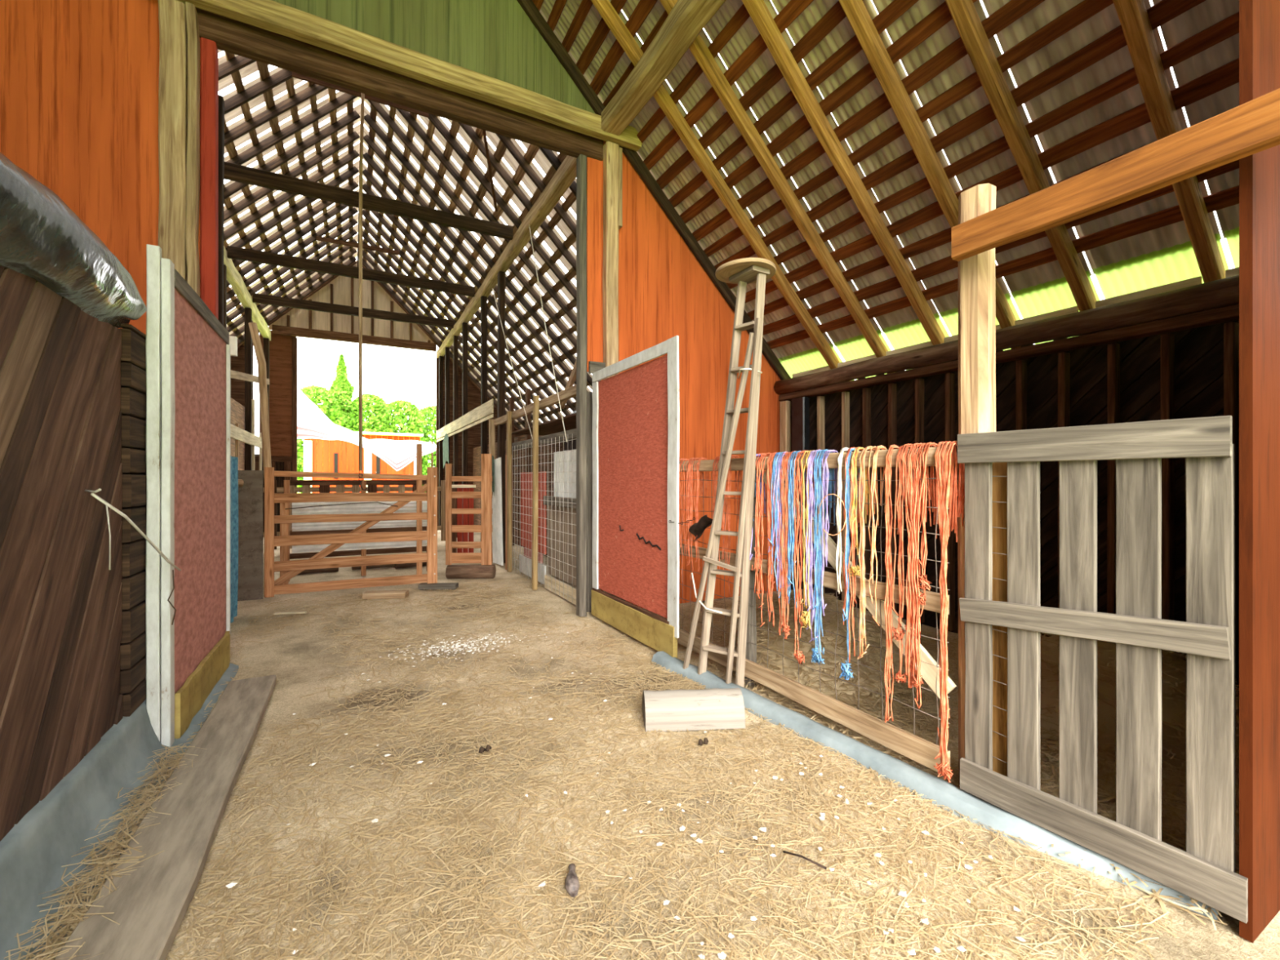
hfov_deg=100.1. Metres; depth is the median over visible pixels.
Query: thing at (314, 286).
rafter
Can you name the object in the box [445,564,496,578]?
log
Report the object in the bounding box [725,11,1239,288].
batten
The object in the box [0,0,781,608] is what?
wall
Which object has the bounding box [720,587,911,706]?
pile
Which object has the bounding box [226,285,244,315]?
roof lath
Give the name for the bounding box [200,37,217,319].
door frame
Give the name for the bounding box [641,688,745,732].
wooden block
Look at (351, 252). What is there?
rafter
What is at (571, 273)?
roof lath
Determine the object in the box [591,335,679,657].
barn door
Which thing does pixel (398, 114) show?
sheet
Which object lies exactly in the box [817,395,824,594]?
stud
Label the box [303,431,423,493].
shed
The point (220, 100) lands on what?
post
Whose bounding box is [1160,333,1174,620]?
stud
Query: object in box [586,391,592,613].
post
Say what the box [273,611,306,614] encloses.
scrap
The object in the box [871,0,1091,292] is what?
sheet
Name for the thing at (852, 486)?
twine hank
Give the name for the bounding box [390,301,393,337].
stud
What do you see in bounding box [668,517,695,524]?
chain
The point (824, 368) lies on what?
board
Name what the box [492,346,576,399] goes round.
roof lath
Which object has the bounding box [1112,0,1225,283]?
rafter
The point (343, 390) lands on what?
tree
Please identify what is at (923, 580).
twine hank
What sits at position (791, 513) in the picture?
twine hank
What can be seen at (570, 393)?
rail
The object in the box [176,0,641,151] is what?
beam
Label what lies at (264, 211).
rafter
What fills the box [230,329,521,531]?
wall
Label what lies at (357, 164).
sheet
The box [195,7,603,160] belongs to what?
beam
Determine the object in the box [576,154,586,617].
post
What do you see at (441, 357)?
post
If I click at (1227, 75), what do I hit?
batten
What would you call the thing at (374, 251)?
sheet
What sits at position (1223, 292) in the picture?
plate
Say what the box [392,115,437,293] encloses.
batten
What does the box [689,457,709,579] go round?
twine hank
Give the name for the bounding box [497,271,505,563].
post
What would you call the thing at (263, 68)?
batten
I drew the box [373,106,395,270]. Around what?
batten
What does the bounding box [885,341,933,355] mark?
board
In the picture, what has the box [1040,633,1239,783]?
wall
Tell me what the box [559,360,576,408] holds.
brace
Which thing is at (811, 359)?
sheet
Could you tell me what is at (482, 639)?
wood shavings
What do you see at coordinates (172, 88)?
post
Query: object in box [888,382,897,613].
stud
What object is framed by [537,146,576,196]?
rafter
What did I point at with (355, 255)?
sheet
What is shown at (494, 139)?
sheet
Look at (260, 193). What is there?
rafter
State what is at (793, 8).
roof lath
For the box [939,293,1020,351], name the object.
sheet
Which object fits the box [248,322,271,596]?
pole
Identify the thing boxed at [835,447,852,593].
twine hank
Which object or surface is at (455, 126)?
batten
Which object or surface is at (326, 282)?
rafter
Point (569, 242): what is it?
roof lath
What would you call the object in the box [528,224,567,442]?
string
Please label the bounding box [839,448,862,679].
twine hank
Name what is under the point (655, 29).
batten
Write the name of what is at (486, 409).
rail
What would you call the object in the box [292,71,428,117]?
tie
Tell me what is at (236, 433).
rail
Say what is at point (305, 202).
rafter
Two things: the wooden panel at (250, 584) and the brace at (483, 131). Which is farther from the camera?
the brace at (483, 131)
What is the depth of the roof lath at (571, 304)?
10.80 m
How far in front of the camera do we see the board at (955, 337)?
5.19 m
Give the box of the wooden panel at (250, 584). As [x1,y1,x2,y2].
[237,470,262,600]
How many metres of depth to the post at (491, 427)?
9.87 m
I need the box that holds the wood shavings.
[379,631,568,666]
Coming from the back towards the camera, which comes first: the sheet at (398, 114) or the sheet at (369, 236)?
the sheet at (369, 236)
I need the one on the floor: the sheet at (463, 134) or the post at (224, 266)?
the post at (224, 266)
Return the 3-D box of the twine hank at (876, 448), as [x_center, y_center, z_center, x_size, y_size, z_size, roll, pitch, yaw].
[1.290,0.293,2.882,0.124,0.960,0.060,0,0,-34]
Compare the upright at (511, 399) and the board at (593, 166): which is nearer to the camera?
the board at (593, 166)
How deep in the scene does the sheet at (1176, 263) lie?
3.91 m
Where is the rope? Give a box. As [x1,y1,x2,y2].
[358,93,367,490]
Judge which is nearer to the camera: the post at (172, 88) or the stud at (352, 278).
the post at (172, 88)
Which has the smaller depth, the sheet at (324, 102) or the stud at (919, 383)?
the stud at (919, 383)
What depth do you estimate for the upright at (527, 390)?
11.14 m
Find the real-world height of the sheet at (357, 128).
5.558 m
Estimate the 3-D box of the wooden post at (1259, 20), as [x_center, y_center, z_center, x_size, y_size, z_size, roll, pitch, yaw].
[3.158,-1.165,2.384,2.680,5.330,0.030,0,0,-28]
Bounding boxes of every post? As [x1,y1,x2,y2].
[158,0,186,281]
[184,1,199,297]
[217,94,224,325]
[223,264,226,329]
[244,307,252,470]
[262,337,269,532]
[439,355,443,525]
[444,346,449,479]
[453,335,457,537]
[462,322,467,542]
[480,295,487,453]
[488,418,495,561]
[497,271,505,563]
[505,454,512,569]
[506,411,511,572]
[531,395,539,590]
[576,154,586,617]
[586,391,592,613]
[602,141,618,597]
[779,400,791,590]
[791,396,808,590]
[957,182,995,786]
[1239,0,1279,942]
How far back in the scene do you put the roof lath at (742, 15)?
4.99 m
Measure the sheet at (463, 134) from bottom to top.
5.524 m
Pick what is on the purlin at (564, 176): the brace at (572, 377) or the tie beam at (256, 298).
the tie beam at (256, 298)
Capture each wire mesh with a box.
[512,435,576,600]
[992,475,1007,763]
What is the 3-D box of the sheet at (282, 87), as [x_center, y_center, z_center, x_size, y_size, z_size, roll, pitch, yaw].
[-6.503,-3.738,6.530,5.558,5.566,0.530,0,0,-28]
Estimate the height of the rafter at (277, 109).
5.406 m
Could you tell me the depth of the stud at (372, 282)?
15.72 m
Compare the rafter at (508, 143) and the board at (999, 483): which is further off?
the rafter at (508, 143)
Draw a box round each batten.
[223,183,278,311]
[224,51,300,296]
[224,119,286,297]
[256,61,312,288]
[285,77,322,280]
[307,81,331,262]
[328,88,342,264]
[346,99,353,258]
[363,104,377,262]
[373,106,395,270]
[384,112,417,271]
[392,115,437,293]
[402,120,460,303]
[412,128,483,314]
[423,137,511,316]
[431,143,539,333]
[440,152,566,342]
[532,0,543,11]
[546,0,567,31]
[561,0,592,53]
[576,0,626,75]
[590,0,657,95]
[603,10,668,107]
[668,0,919,207]
[692,0,1044,241]
[703,0,1113,257]
[714,0,1205,269]
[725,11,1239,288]
[744,57,1239,303]
[746,115,1214,319]
[762,159,1239,335]
[766,185,1239,349]
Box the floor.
[61,529,1279,959]
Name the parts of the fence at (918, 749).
fence post, rail, rail, rail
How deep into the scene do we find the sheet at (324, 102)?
8.44 m
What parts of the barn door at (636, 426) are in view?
frame rail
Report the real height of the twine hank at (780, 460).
0.895 m
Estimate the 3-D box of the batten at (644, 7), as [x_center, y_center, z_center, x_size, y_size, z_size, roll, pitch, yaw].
[0.614,-4.301,3.809,0.104,0.108,4.810,0,0,-28]
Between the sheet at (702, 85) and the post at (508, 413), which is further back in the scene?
the post at (508, 413)
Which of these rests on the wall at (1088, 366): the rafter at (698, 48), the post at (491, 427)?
the rafter at (698, 48)
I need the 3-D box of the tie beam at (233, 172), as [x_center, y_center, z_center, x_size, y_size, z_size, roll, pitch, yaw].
[-3.927,-4.000,7.699,4.210,0.204,0.091,0,0,-28]
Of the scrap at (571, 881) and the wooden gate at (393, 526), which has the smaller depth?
the scrap at (571, 881)
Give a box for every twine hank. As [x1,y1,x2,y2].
[679,457,690,582]
[683,457,701,565]
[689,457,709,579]
[712,456,726,569]
[721,454,742,596]
[750,453,766,559]
[751,453,771,599]
[752,456,759,520]
[757,452,783,626]
[768,451,786,598]
[772,451,792,588]
[777,450,801,639]
[786,450,807,607]
[793,450,814,663]
[800,449,822,628]
[804,448,826,642]
[811,448,835,664]
[821,449,842,615]
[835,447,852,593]
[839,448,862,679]
[842,447,868,662]
[847,446,870,578]
[857,445,881,659]
[868,444,886,626]
[884,444,902,722]
[890,444,911,683]
[900,442,937,708]
[915,442,937,617]
[933,440,964,782]
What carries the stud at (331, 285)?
attached to the wall at (299, 317)
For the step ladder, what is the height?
2.903 m
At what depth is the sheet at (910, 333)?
5.62 m
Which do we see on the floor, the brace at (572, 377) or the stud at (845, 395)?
the stud at (845, 395)
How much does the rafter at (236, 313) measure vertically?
5.410 m
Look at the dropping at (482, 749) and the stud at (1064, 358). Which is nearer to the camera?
the dropping at (482, 749)
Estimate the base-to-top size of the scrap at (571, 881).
0.051 m
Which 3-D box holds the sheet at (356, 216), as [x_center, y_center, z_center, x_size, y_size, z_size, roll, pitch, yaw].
[-9.437,-3.737,11.992,5.559,5.562,0.530,0,0,-28]
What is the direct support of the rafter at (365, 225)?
on the wall at (1088, 366)
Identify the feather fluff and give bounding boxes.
[226,640,1025,959]
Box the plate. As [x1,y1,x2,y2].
[773,275,1239,395]
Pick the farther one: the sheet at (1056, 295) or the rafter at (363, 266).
the rafter at (363, 266)
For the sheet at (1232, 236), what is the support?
attached to the rafter
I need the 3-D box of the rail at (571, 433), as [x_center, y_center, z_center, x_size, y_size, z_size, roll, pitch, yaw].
[-1.375,-0.555,7.548,0.068,0.114,3.000,0,0,-28]
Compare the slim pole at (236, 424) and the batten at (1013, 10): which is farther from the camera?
the slim pole at (236, 424)
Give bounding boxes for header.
[271,324,436,351]
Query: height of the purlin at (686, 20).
0.218 m
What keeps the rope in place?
hanging from the board at (358, 208)
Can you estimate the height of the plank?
0.064 m
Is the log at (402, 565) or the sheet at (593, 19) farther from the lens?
the log at (402, 565)
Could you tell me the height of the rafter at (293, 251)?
5.406 m
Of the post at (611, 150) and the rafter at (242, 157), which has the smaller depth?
the post at (611, 150)
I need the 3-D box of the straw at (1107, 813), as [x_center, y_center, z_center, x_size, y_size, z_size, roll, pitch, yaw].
[1.892,1.484,4.427,2.668,0.081,4.785,0,0,-28]
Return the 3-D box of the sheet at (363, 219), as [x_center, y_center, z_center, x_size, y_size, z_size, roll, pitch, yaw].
[-4.544,-3.758,14.621,5.521,5.519,0.530,0,0,-28]
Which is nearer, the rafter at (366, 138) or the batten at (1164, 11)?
the batten at (1164, 11)
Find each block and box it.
[362,590,408,599]
[417,582,458,590]
[588,360,604,373]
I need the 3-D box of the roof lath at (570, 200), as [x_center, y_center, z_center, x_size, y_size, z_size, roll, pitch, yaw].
[-3.121,-3.926,11.520,0.097,0.098,12.150,0,0,-28]
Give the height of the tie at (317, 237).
0.100 m
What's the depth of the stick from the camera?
2.10 m
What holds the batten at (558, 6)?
attached to the rafter at (604, 7)
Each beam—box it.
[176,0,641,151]
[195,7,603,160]
[224,161,512,239]
[226,245,475,297]
[252,293,453,328]
[778,303,1239,401]
[951,88,1279,261]
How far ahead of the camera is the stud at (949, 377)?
5.26 m
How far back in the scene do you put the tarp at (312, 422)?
18.16 m
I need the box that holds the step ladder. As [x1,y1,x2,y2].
[682,265,769,687]
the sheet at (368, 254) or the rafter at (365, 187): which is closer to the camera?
the rafter at (365, 187)
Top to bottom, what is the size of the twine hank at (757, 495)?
0.997 m
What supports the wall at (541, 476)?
on the floor
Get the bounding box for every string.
[167,569,176,625]
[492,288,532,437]
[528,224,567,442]
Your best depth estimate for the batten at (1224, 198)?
4.22 m
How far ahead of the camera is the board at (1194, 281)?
3.91 m
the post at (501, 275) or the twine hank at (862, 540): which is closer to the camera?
the twine hank at (862, 540)
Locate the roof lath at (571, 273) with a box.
[467,267,576,372]
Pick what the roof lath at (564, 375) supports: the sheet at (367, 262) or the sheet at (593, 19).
the sheet at (367, 262)
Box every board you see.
[357,208,359,266]
[586,156,601,372]
[792,365,830,377]
[837,354,876,367]
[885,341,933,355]
[943,324,1001,342]
[992,462,1007,777]
[1014,306,1078,324]
[1095,275,1201,307]
[1225,266,1239,277]
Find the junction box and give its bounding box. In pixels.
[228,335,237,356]
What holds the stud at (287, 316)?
attached to the wall at (299, 317)
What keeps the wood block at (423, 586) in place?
on the floor
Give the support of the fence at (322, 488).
on the floor
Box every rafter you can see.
[217,55,256,80]
[223,110,359,199]
[223,131,359,222]
[223,149,359,240]
[224,69,292,114]
[224,84,327,146]
[225,165,359,250]
[226,93,357,164]
[226,204,348,287]
[226,207,358,300]
[226,218,357,312]
[226,229,357,324]
[226,239,357,332]
[229,248,356,336]
[231,181,358,266]
[237,256,356,344]
[237,261,356,347]
[358,262,524,435]
[362,168,576,411]
[362,183,570,415]
[362,209,554,420]
[362,220,546,422]
[362,231,540,423]
[362,240,533,426]
[362,249,525,427]
[362,258,524,435]
[363,134,588,391]
[363,152,576,400]
[364,114,591,386]
[367,99,576,347]
[370,210,561,417]
[396,108,576,325]
[427,113,576,300]
[457,122,576,271]
[496,133,576,237]
[516,0,791,380]
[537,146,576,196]
[591,0,850,381]
[659,0,893,373]
[742,0,945,345]
[838,0,1021,349]
[945,0,1097,311]
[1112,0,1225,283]
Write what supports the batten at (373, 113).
attached to the rafter at (433, 119)
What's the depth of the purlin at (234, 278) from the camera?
11.01 m
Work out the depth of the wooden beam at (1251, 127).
1.90 m
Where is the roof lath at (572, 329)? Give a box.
[488,324,576,386]
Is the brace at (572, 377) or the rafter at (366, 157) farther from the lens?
the rafter at (366, 157)
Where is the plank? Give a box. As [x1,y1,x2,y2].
[53,674,275,959]
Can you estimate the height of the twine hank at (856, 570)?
0.736 m
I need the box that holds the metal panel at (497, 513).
[492,457,503,565]
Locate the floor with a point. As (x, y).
(297, 662)
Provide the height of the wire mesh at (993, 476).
1.450 m
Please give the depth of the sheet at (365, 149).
11.41 m
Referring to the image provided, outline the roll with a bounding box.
[0,151,146,328]
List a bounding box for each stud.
[286,315,289,326]
[308,298,311,328]
[330,284,333,331]
[351,277,353,333]
[371,280,373,336]
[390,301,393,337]
[409,323,412,340]
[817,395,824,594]
[841,391,849,603]
[862,387,871,609]
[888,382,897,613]
[915,377,924,622]
[945,373,955,631]
[1015,360,1026,430]
[1057,351,1070,608]
[1106,342,1119,613]
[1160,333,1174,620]
[1223,321,1239,697]
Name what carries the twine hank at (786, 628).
hanging from the fence at (918, 749)
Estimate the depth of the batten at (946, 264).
4.85 m
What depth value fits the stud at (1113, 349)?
4.13 m
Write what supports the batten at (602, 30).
attached to the rafter at (1133, 16)
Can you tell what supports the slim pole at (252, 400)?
on the floor
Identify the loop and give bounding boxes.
[818,493,846,536]
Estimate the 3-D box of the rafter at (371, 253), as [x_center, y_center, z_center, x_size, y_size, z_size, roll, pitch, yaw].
[-5.067,-3.666,15.486,5.388,5.388,0.060,0,0,-28]
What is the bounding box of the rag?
[688,514,712,542]
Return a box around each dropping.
[478,744,491,753]
[697,737,708,746]
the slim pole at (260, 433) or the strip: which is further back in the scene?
the slim pole at (260, 433)
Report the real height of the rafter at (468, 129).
5.388 m
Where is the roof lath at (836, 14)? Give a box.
[656,0,863,189]
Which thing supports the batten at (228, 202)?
attached to the rafter at (282, 76)
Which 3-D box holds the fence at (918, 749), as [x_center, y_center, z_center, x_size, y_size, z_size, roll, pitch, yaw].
[0.626,0.669,4.222,0.147,1.661,3.755,0,0,-28]
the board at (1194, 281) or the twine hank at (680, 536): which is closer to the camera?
the board at (1194, 281)
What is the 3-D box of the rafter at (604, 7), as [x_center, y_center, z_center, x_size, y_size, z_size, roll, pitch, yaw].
[0.285,-3.744,5.374,5.245,5.245,0.096,0,0,-28]
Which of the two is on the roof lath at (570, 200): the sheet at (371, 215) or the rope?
the sheet at (371, 215)
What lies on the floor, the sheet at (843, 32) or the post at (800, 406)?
the post at (800, 406)
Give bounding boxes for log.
[297,567,338,574]
[351,564,394,569]
[394,561,426,568]
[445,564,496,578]
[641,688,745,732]
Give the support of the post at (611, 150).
on the floor
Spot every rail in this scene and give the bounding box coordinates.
[230,369,269,384]
[230,423,262,448]
[436,398,493,439]
[436,413,493,442]
[493,384,576,426]
[511,428,576,449]
[542,495,576,508]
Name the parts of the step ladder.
lashing cord, leg, rail, leg, lashing cord, rail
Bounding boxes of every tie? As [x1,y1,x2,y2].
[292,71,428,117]
[315,235,399,255]
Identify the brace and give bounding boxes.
[482,129,497,211]
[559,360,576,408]
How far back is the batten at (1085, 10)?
3.90 m
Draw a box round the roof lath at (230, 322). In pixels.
[226,315,242,337]
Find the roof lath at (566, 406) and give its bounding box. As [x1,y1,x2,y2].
[517,400,576,425]
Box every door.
[146,244,230,746]
[451,484,475,552]
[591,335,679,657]
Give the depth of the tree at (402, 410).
31.46 m
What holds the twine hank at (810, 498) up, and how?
hanging from the fence at (918, 749)
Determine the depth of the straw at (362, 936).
2.19 m
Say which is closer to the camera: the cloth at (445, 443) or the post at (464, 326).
the post at (464, 326)
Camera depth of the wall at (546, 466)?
12.11 m
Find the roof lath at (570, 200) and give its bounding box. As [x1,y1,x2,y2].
[450,191,576,353]
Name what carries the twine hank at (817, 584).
hanging from the fence at (918, 749)
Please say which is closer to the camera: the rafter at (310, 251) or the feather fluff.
the feather fluff
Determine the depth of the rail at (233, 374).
8.79 m
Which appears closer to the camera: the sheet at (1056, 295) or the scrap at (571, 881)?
the scrap at (571, 881)
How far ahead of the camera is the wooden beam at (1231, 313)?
4.31 m
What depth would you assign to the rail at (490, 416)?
11.79 m
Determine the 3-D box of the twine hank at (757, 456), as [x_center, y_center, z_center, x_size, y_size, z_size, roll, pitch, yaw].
[0.804,0.182,3.789,0.126,0.736,0.102,0,0,-28]
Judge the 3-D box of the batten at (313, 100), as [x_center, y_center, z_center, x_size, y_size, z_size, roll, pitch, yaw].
[-5.961,-5.807,9.994,0.094,0.093,12.150,0,0,-28]
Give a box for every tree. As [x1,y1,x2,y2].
[297,384,344,493]
[324,353,365,479]
[344,392,396,468]
[372,399,430,492]
[405,404,435,492]
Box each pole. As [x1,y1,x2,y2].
[235,423,238,468]
[238,479,244,487]
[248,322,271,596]
[251,399,254,470]
[258,432,262,470]
[431,441,433,466]
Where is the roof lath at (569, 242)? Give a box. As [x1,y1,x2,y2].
[458,232,576,363]
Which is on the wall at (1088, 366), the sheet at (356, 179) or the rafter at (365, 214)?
the rafter at (365, 214)
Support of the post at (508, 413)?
on the floor
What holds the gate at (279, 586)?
on the floor
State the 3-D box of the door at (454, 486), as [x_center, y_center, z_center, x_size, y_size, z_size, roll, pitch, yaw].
[-3.432,0.790,10.265,0.556,1.420,0.056,0,0,-12]
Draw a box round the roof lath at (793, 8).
[643,0,813,170]
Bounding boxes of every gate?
[264,444,437,597]
[283,480,426,581]
[445,453,492,564]
[957,415,1248,923]
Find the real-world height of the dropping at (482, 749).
0.038 m
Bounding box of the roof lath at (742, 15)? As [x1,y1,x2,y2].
[636,0,764,143]
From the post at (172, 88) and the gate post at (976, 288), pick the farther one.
the post at (172, 88)
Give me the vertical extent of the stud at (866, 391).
2.530 m
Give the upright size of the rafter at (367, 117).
5.386 m
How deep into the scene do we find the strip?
6.01 m
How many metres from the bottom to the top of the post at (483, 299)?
5.250 m
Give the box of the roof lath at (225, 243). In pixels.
[223,240,266,319]
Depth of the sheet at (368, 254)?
15.60 m
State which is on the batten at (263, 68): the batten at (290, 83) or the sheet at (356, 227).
the sheet at (356, 227)
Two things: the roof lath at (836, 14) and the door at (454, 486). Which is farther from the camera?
the door at (454, 486)
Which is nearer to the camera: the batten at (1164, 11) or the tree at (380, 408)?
the batten at (1164, 11)
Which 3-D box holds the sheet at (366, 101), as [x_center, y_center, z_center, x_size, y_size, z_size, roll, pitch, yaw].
[-2.196,-3.758,10.251,5.522,5.521,0.530,0,0,-28]
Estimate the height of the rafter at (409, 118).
5.390 m
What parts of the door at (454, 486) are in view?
rail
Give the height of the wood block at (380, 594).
0.083 m
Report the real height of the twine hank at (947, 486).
1.595 m
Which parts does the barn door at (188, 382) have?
frame rail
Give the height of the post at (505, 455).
1.920 m
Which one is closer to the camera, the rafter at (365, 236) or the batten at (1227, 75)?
the batten at (1227, 75)
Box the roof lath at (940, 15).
[680,0,977,223]
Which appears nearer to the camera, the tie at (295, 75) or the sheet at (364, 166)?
the tie at (295, 75)
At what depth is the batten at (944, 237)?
5.28 m
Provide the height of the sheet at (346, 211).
5.564 m
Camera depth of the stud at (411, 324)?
16.21 m
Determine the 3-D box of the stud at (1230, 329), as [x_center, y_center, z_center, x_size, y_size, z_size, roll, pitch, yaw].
[3.966,0.215,3.595,0.092,2.530,0.051,0,0,-28]
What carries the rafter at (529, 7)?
on the wall at (79, 79)
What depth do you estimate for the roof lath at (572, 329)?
11.80 m
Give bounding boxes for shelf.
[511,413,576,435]
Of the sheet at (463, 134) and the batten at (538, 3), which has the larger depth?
the sheet at (463, 134)
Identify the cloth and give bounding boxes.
[442,433,448,467]
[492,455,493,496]
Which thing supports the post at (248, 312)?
on the floor
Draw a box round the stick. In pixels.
[782,850,826,869]
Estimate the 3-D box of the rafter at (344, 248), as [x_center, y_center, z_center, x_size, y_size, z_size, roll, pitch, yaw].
[-9.862,-3.657,12.909,5.411,5.405,0.059,0,0,-28]
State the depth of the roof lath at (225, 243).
11.34 m
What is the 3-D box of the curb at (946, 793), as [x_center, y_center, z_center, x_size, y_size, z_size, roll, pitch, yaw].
[1.046,1.483,3.143,0.238,0.093,3.244,0,0,-36]
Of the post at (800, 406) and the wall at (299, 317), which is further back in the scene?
the wall at (299, 317)
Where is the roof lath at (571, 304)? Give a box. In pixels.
[476,298,576,381]
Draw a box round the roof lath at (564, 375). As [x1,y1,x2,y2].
[506,368,572,404]
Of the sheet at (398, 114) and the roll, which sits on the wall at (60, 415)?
the roll
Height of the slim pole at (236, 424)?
2.400 m
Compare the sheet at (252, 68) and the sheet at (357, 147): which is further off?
the sheet at (357, 147)
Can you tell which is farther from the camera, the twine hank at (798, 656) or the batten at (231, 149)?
the batten at (231, 149)
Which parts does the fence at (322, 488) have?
rail, rail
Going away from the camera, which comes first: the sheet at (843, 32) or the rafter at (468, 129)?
the sheet at (843, 32)
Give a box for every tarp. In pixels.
[230,455,238,622]
[297,386,435,471]
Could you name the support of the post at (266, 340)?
on the floor
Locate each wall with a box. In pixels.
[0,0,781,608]
[0,265,161,841]
[119,360,161,694]
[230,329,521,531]
[230,397,244,470]
[268,260,434,342]
[473,435,563,556]
[519,471,546,584]
[544,448,576,604]
[564,320,1239,660]
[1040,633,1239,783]
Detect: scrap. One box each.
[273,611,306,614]
[564,863,579,897]
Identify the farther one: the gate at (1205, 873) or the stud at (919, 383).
the stud at (919, 383)
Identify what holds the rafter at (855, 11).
on the wall at (1088, 366)
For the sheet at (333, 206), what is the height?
5.560 m
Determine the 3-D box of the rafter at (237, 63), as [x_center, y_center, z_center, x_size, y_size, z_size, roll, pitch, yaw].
[-6.047,-3.657,5.810,5.407,5.408,0.061,0,0,-28]
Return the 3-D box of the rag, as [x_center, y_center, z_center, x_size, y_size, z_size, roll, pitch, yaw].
[0.484,0.389,4.211,0.059,0.262,0.319,0,0,-24]
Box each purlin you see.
[223,245,271,341]
[436,155,576,358]
[600,0,726,135]
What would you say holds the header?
attached to the wall at (282, 348)
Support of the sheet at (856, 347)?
attached to the rafter at (698, 48)
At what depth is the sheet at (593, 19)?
5.96 m
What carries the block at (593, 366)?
attached to the post at (611, 150)
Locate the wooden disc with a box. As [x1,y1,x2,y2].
[715,257,776,284]
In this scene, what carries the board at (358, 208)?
attached to the rafter
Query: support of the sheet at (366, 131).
on the batten at (430, 130)
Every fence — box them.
[262,480,445,549]
[617,446,956,773]
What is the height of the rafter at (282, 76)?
5.408 m
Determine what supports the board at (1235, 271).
on the plate
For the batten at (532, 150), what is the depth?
8.44 m
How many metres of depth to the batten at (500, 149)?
8.93 m
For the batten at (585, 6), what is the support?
attached to the rafter at (604, 7)
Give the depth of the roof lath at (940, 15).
4.36 m
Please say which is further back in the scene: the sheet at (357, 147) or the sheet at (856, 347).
the sheet at (357, 147)
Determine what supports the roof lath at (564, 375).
attached to the rafter at (363, 266)
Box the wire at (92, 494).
[84,488,181,570]
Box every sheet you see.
[217,53,269,91]
[222,67,302,122]
[223,91,360,179]
[223,124,359,224]
[223,142,359,240]
[224,81,328,153]
[224,103,360,199]
[226,213,358,304]
[226,223,358,315]
[226,234,357,326]
[227,160,359,248]
[229,247,357,334]
[230,206,358,289]
[239,174,359,265]
[240,188,359,269]
[241,251,357,334]
[362,163,576,412]
[362,177,572,415]
[362,191,564,417]
[362,208,555,418]
[362,216,549,421]
[362,227,542,423]
[362,238,533,423]
[362,248,523,419]
[362,256,524,428]
[363,126,591,391]
[363,145,575,400]
[364,98,576,347]
[364,105,592,390]
[388,106,576,332]
[417,115,576,308]
[447,119,576,280]
[485,130,576,250]
[520,141,576,214]
[539,0,834,358]
[622,0,882,345]
[703,0,940,333]
[771,0,1011,317]
[777,343,854,380]
[833,329,890,379]
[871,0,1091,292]
[882,313,949,369]
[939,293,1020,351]
[982,0,1222,274]
[1010,271,1100,344]
[1093,233,1229,298]
[1151,0,1239,239]
[1223,226,1239,267]
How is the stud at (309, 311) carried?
attached to the wall at (299, 317)
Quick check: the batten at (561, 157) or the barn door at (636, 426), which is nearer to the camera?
the barn door at (636, 426)
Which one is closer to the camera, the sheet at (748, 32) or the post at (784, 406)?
the sheet at (748, 32)
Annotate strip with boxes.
[618,146,622,229]
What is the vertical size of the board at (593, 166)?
2.370 m
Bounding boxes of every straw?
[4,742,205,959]
[43,577,1177,959]
[647,592,1239,930]
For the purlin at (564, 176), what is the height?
0.217 m
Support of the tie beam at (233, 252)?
attached to the purlin at (234, 278)
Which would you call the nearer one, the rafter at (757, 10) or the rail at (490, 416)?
the rafter at (757, 10)
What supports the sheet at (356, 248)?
on the batten at (290, 83)
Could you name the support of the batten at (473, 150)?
on the rafter at (433, 119)
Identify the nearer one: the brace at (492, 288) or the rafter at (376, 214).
the brace at (492, 288)
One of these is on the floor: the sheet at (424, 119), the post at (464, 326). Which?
the post at (464, 326)
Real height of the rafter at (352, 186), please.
5.410 m
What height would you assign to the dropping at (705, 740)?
0.039 m
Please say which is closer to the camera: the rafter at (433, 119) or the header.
the rafter at (433, 119)
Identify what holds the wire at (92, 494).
attached to the wall at (60, 415)
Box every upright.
[509,396,514,545]
[525,388,530,549]
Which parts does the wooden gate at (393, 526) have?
rail post, rail, rail, rail, rail post, rail post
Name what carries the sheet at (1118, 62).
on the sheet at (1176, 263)
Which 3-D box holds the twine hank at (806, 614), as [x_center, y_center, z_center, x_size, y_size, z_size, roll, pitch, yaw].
[1.062,0.363,3.311,0.125,1.095,0.084,0,0,-28]
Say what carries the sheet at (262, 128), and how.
on the batten at (263, 68)
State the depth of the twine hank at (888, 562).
2.78 m
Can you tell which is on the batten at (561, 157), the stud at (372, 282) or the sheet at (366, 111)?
the sheet at (366, 111)
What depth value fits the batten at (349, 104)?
10.19 m
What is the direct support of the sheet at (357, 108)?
on the roof lath
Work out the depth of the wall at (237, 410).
13.16 m
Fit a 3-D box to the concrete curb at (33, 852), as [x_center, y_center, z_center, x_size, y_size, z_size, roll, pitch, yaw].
[-1.492,1.354,0.845,0.248,0.344,7.900,0,0,-28]
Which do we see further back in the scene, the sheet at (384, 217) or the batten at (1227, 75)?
the sheet at (384, 217)
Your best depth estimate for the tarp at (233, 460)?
5.83 m

